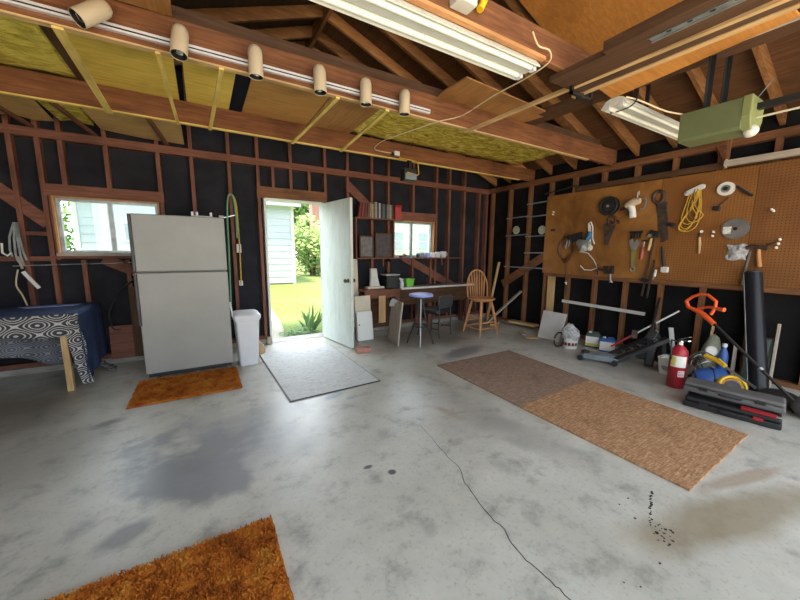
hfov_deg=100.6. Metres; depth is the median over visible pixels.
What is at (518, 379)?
mat
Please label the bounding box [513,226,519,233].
disc
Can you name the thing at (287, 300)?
lawn
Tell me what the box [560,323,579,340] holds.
plastic bag
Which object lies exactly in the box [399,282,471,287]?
countertop
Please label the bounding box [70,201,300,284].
neighboring house
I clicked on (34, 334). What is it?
tablecloth
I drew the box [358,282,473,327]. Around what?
workbench
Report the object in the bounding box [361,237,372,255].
print
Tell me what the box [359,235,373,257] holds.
framed board
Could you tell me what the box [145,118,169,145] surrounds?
stick
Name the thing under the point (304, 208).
shade tree
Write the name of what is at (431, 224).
window
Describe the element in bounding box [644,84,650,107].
strap
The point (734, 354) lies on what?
wood offcut
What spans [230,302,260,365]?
trash bin
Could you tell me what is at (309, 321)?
spiky plant
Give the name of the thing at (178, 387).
shag rug
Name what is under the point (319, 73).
spotlight
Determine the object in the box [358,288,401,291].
countertop
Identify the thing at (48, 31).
board
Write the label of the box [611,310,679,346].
handle
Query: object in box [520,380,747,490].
mat
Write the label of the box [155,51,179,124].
strip
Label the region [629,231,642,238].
scraper
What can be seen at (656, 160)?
wall
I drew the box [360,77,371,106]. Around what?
spotlight
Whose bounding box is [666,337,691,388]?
fire extinguisher
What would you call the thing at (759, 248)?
hammer
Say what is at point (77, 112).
insulation batt
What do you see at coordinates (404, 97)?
spotlight
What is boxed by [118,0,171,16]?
board
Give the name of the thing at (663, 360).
plastic tub
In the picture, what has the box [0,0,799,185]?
ceiling
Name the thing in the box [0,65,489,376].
wall
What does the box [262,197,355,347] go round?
door
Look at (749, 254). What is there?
steel rule
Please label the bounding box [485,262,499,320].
stick
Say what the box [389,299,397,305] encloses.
rag
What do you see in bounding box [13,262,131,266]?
metal rod
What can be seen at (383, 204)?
book
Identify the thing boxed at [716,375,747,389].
cable reel
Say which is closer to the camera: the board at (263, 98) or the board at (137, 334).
the board at (263, 98)
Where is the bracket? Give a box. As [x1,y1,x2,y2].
[569,85,592,101]
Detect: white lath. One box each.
[562,299,644,315]
[668,327,674,346]
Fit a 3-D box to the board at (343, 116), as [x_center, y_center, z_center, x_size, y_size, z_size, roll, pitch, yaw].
[-0.546,-2.006,3.509,0.530,0.012,1.430,-5,10,-30]
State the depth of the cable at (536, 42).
2.60 m
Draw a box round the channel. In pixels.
[647,0,745,42]
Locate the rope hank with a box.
[678,184,705,231]
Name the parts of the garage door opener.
bulb, trolley rod, rail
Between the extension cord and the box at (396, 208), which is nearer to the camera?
the extension cord
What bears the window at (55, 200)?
in the wall at (56, 157)
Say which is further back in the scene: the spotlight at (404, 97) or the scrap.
the scrap
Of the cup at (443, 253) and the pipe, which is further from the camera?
the cup at (443, 253)
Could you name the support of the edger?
on the floor
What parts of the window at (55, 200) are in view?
sill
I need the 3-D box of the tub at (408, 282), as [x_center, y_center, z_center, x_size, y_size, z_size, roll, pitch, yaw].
[0.155,-0.311,5.884,0.180,0.145,0.140,-5,10,-30]
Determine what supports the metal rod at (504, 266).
attached to the wall at (656, 160)
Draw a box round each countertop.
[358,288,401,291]
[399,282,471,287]
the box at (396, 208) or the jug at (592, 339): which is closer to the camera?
the jug at (592, 339)
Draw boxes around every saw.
[604,215,618,244]
[652,189,667,242]
[704,354,756,388]
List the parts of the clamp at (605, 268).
frame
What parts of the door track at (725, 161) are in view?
rail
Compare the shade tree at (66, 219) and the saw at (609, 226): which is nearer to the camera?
the saw at (609, 226)
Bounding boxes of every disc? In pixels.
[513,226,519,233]
[538,226,544,234]
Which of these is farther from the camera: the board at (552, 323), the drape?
the board at (552, 323)
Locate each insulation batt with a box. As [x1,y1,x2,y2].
[0,15,77,79]
[37,100,93,125]
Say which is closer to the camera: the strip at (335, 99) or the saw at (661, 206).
the strip at (335, 99)
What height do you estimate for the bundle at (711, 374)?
0.274 m
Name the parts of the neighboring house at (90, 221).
pane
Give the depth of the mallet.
4.31 m
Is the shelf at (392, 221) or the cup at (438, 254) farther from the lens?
the cup at (438, 254)
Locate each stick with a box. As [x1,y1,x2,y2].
[0,105,33,127]
[48,102,98,135]
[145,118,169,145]
[483,291,521,324]
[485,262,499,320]
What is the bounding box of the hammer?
[745,242,776,266]
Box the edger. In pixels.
[644,297,660,365]
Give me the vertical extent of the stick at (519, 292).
0.645 m
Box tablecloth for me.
[0,302,116,383]
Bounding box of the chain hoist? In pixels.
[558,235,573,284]
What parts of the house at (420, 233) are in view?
pane, pane, pane, pane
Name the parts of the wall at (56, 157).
window sill plate, plate, plate, plate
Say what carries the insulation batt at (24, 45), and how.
attached to the ceiling
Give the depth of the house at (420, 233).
18.79 m
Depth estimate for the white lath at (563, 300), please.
5.00 m
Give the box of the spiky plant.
[298,305,321,330]
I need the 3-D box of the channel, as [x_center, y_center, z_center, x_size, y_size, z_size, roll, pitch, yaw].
[1.579,-1.413,1.556,0.060,0.022,0.710,-5,10,-30]
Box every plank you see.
[550,0,799,92]
[603,0,726,55]
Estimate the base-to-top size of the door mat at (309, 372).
0.012 m
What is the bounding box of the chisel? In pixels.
[698,230,702,253]
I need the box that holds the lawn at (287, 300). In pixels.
[270,259,322,336]
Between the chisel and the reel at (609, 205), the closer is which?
the chisel
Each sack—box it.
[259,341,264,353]
[697,333,720,367]
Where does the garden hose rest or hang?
hanging from the wall at (56, 157)
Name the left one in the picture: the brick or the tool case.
the brick
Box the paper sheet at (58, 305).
[18,304,77,308]
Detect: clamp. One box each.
[597,264,613,282]
[641,230,660,297]
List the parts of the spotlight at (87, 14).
bulb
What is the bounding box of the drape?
[77,302,107,380]
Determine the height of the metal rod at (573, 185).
0.082 m
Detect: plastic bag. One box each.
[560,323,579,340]
[725,244,748,260]
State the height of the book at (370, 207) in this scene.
0.241 m
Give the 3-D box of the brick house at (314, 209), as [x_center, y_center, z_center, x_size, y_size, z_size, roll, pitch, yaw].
[-3.022,-4.018,16.673,3.550,4.990,1.100,-5,10,-30]
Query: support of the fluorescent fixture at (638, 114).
hanging from the ceiling
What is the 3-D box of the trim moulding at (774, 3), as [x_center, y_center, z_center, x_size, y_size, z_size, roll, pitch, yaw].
[1.497,-1.506,2.075,0.040,0.079,3.200,-5,10,-30]
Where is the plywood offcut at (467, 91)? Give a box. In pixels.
[436,76,544,122]
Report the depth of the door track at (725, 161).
3.52 m
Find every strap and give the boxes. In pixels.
[0,222,40,288]
[633,88,637,102]
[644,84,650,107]
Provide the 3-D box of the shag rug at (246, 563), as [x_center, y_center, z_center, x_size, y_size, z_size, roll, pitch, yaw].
[-1.036,1.249,0.872,1.533,0.037,1.124,-5,10,-30]
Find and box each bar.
[698,393,769,412]
[741,406,783,419]
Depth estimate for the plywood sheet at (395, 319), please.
5.01 m
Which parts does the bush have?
stem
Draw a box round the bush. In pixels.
[294,213,320,275]
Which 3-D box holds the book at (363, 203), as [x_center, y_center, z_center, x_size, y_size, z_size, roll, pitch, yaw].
[-0.624,-1.463,5.406,0.065,0.242,0.113,-5,10,-30]
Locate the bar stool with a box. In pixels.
[407,292,433,346]
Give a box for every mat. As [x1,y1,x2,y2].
[259,344,379,401]
[437,350,588,406]
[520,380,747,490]
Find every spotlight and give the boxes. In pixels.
[68,0,112,28]
[170,23,188,61]
[247,44,263,80]
[313,64,326,95]
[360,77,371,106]
[399,89,409,116]
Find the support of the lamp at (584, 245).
hanging from the board at (573, 213)
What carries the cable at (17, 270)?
hanging from the strap at (14, 227)
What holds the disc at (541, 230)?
on the metal rod
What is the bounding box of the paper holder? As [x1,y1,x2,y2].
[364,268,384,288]
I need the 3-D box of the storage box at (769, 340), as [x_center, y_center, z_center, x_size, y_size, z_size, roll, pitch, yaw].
[3.871,0.649,3.604,0.150,0.500,0.170,-5,10,-30]
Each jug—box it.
[585,331,600,348]
[599,336,615,351]
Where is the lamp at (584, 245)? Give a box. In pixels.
[568,222,596,270]
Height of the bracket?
0.178 m
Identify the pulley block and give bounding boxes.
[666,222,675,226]
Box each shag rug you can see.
[44,514,293,599]
[126,366,242,408]
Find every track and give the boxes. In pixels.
[0,0,429,114]
[716,139,799,168]
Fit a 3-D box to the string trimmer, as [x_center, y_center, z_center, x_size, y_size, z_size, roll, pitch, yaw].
[3.447,0.481,3.231,0.371,1.003,1.176,-2,9,-14]
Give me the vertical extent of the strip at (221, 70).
0.024 m
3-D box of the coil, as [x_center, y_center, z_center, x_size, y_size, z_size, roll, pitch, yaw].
[2.345,0.582,4.902,0.081,0.221,0.161,-5,10,-30]
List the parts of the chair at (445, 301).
seat, leg, backrest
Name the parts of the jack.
lift arm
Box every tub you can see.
[403,278,414,286]
[658,354,668,374]
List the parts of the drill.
handle, motor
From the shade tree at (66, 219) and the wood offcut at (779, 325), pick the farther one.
the shade tree at (66, 219)
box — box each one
[236,244,240,252]
[380,274,399,288]
[391,151,399,156]
[393,205,401,219]
[450,0,487,14]
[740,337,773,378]
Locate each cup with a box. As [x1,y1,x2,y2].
[435,252,440,257]
[441,251,446,257]
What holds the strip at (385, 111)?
attached to the ceiling
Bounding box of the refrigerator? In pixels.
[127,213,232,377]
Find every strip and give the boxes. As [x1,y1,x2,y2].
[51,25,112,113]
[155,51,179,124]
[208,67,223,130]
[291,97,339,143]
[340,109,388,151]
[405,0,545,61]
[613,277,799,294]
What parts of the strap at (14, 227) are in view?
wooden handle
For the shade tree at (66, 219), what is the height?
4.982 m
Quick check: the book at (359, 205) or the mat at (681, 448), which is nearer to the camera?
the mat at (681, 448)
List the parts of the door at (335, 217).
frame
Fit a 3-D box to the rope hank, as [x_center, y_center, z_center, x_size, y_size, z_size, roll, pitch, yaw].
[3.549,-1.110,4.027,0.044,0.555,0.230,-5,10,-30]
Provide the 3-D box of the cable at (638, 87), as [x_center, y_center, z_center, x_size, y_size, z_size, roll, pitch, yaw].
[1.806,-1.676,2.697,0.034,0.266,0.259,-3,9,-21]
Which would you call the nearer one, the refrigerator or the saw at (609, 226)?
the refrigerator
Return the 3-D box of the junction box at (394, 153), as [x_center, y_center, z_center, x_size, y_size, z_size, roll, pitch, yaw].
[-0.064,-1.995,4.522,0.120,0.065,0.040,-5,10,-30]
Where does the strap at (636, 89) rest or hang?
hanging from the ceiling
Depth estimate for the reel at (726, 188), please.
3.75 m
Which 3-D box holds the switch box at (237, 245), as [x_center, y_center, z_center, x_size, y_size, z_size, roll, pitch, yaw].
[-2.248,-0.721,4.627,0.060,0.120,0.050,-5,10,-30]
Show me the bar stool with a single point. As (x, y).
(420, 296)
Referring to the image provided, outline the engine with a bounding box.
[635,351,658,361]
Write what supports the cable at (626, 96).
attached to the garage door opener
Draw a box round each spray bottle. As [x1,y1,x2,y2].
[399,278,403,286]
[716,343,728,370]
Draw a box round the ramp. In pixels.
[607,334,670,363]
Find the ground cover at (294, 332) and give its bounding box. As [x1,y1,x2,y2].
[279,326,322,336]
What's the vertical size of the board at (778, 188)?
1.305 m
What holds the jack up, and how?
on the floor
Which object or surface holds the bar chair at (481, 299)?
on the floor
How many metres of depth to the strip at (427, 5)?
1.82 m
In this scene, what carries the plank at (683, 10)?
attached to the ceiling
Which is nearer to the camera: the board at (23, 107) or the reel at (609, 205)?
the board at (23, 107)
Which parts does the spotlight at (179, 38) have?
bulb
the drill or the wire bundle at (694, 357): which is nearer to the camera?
the wire bundle at (694, 357)
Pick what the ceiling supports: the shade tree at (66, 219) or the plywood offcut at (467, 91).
the plywood offcut at (467, 91)
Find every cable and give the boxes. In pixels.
[15,270,27,305]
[108,278,133,329]
[374,31,551,152]
[607,87,639,114]
[626,96,681,114]
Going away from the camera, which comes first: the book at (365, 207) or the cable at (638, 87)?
the cable at (638, 87)
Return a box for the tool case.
[683,377,785,413]
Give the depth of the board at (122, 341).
4.06 m
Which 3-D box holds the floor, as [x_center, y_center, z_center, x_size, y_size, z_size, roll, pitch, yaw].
[0.222,1.074,2.663,7.720,0.121,6.630,-5,10,-30]
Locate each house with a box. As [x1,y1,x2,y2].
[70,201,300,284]
[309,204,320,267]
[395,223,428,254]
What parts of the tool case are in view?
handle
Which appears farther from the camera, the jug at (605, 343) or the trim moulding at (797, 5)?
the jug at (605, 343)
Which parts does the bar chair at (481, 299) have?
leg, leg, seat, leg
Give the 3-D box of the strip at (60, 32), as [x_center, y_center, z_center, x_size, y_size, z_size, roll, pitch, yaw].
[-2.308,-1.633,2.470,0.050,0.024,1.425,-5,10,-31]
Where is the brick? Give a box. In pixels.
[355,346,370,352]
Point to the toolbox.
(692, 399)
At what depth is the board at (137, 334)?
4.09 m
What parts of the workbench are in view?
panel, leg, leg, leg, leg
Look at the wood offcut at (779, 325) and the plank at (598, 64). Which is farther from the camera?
the wood offcut at (779, 325)
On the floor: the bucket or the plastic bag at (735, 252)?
the bucket
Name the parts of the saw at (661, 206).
handle, handle, blade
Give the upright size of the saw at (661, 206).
0.684 m
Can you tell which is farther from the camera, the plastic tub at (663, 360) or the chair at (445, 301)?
the chair at (445, 301)
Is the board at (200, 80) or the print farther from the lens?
the print
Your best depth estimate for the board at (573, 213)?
5.00 m
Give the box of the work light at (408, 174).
[399,157,418,181]
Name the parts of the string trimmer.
handle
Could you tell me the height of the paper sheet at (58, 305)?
0.004 m
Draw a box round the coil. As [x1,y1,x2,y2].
[553,332,563,346]
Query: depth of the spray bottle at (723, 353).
3.51 m
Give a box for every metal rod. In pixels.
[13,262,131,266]
[504,266,544,268]
[544,185,576,194]
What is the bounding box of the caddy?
[191,212,211,216]
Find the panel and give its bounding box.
[352,110,556,164]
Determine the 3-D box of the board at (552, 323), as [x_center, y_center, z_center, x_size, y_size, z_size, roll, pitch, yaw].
[2.469,0.415,5.421,0.280,0.410,0.490,-5,10,-30]
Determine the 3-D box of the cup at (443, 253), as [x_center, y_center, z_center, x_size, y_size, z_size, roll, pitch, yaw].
[0.841,-0.874,6.366,0.133,0.115,0.115,1,8,6]
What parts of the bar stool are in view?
leg, leg, seat, leg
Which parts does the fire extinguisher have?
label panel, lever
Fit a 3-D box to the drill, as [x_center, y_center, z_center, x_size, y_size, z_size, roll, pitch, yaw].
[3.189,-1.307,4.550,0.120,0.362,0.310,-5,10,-30]
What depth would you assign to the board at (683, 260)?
3.93 m
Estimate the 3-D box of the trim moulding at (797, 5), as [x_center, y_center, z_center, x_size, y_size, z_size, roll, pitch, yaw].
[1.888,-1.456,1.682,0.045,0.040,2.120,-5,10,-30]
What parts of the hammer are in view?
handle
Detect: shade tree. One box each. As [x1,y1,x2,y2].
[61,202,75,249]
[293,204,309,242]
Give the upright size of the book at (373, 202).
0.260 m
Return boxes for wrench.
[629,239,639,270]
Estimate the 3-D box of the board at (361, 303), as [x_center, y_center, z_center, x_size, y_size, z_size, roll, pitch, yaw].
[-0.584,0.275,5.261,0.280,0.679,0.077,-5,10,-34]
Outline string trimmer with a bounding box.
[684,293,799,415]
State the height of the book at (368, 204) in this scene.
0.236 m
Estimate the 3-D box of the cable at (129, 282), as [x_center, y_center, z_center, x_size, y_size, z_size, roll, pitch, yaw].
[-3.333,0.038,4.072,0.400,0.650,0.056,-5,10,-34]
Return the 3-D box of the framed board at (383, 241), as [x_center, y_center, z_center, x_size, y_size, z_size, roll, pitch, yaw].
[-0.283,-0.937,5.703,0.320,0.417,0.020,-5,10,-30]
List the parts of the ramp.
rail, support leg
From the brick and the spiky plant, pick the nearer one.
the brick
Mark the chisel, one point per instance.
(701, 231)
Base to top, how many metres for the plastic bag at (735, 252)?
0.195 m
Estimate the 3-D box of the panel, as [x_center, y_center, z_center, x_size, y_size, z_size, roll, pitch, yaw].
[1.009,-2.150,4.394,3.044,0.061,1.295,-5,10,-30]
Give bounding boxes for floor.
[0,316,799,599]
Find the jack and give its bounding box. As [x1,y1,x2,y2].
[577,350,617,366]
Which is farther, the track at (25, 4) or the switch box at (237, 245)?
the switch box at (237, 245)
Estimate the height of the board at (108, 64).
0.012 m
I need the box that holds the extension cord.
[230,193,241,284]
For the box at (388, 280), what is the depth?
5.59 m
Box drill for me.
[620,191,646,217]
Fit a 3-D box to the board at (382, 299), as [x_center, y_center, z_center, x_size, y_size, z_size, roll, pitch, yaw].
[-0.295,0.153,5.486,0.120,0.450,0.020,-5,10,-30]
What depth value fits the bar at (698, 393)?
2.87 m
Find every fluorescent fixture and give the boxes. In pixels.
[309,0,539,79]
[601,96,679,139]
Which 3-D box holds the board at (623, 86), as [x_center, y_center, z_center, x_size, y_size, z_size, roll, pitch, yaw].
[1.817,-1.536,2.144,0.300,0.014,1.000,-5,10,-30]
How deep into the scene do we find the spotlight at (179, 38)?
2.05 m
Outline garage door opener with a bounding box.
[678,55,799,147]
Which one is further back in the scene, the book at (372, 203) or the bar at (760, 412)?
the book at (372, 203)
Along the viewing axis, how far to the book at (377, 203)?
5.49 m
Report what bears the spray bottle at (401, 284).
on the workbench
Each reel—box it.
[599,196,619,215]
[712,182,753,210]
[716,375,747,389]
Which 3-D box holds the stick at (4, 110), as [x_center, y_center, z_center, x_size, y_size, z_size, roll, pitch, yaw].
[-3.697,-1.773,3.090,0.035,0.030,1.106,-3,9,-25]
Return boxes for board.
[0,94,53,120]
[39,25,85,81]
[65,31,178,99]
[82,108,183,143]
[109,325,134,358]
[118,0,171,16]
[128,287,143,356]
[182,61,235,109]
[242,79,328,124]
[307,97,379,132]
[353,259,358,327]
[354,295,370,339]
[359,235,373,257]
[375,233,391,257]
[379,296,385,322]
[538,310,566,341]
[542,179,662,278]
[600,9,799,98]
[652,164,760,285]
[742,158,799,289]
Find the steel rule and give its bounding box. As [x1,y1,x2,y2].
[741,251,751,284]
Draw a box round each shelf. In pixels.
[353,217,403,257]
[355,257,463,265]
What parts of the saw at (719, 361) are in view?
handle, blade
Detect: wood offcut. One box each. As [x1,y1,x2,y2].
[730,346,736,375]
[769,324,780,386]
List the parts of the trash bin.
lid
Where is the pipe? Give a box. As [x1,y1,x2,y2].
[742,270,768,391]
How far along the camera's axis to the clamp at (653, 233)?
4.43 m
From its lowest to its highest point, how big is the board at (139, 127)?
0.010 m
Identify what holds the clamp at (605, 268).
attached to the board at (573, 213)
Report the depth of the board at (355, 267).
5.46 m
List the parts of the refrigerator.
handle, handle, freezer door, fridge door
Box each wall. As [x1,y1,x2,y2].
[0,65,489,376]
[484,108,799,389]
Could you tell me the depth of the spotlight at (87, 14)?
1.83 m
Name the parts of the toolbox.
handle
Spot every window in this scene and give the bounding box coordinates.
[50,195,159,255]
[395,220,434,257]
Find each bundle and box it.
[688,351,714,369]
[692,367,727,381]
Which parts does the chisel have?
handle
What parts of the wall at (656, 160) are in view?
plate, plate, plate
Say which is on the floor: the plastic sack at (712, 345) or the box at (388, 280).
the plastic sack at (712, 345)
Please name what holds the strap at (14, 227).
hanging from the wall at (56, 157)
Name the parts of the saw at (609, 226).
blade, handle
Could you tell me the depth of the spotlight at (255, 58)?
2.27 m
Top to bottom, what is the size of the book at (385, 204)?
0.240 m
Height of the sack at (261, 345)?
0.160 m
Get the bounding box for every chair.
[417,295,452,338]
[463,269,497,336]
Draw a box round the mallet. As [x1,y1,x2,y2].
[660,246,668,272]
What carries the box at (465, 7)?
attached to the ceiling
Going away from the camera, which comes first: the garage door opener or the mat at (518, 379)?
the garage door opener
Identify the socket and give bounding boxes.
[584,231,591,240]
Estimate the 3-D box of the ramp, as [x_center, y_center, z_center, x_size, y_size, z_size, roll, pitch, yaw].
[3.002,0.618,4.206,0.687,0.387,0.309,2,9,12]
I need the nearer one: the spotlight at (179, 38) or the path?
the spotlight at (179, 38)
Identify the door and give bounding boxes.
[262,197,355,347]
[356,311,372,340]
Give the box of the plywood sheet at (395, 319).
[388,298,402,345]
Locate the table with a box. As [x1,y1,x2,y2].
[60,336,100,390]
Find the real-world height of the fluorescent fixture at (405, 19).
0.078 m
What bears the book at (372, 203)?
on the shelf at (392, 221)
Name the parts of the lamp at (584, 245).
lamp shade, hanging cord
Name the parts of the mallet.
handle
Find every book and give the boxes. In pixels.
[356,202,361,216]
[361,202,364,216]
[363,203,367,216]
[367,203,369,217]
[369,203,371,217]
[372,203,374,217]
[373,202,376,217]
[377,203,378,217]
[379,203,380,217]
[383,204,384,218]
[385,204,388,218]
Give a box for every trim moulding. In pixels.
[465,0,790,132]
[571,2,799,98]
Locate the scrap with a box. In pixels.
[508,319,538,326]
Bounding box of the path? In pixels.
[271,308,283,337]
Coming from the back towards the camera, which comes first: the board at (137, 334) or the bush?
the bush
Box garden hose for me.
[226,194,237,304]
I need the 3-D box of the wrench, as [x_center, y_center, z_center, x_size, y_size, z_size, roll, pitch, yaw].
[3.248,-0.626,4.623,0.024,0.453,0.129,-5,10,-30]
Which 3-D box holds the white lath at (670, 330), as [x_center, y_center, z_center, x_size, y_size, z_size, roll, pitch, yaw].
[3.484,0.499,4.254,0.050,0.270,0.167,4,9,22]
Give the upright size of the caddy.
0.065 m
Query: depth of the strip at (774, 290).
3.96 m
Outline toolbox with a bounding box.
[683,391,781,430]
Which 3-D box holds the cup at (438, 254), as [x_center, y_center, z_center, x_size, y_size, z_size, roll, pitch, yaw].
[0.716,-0.860,6.300,0.110,0.105,0.110,-5,10,-30]
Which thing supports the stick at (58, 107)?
on the ceiling
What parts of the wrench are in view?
handle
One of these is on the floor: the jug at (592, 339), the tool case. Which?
the jug at (592, 339)
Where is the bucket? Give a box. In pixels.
[563,338,577,348]
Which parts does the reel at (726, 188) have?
arm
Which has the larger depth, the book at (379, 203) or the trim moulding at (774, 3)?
the book at (379, 203)

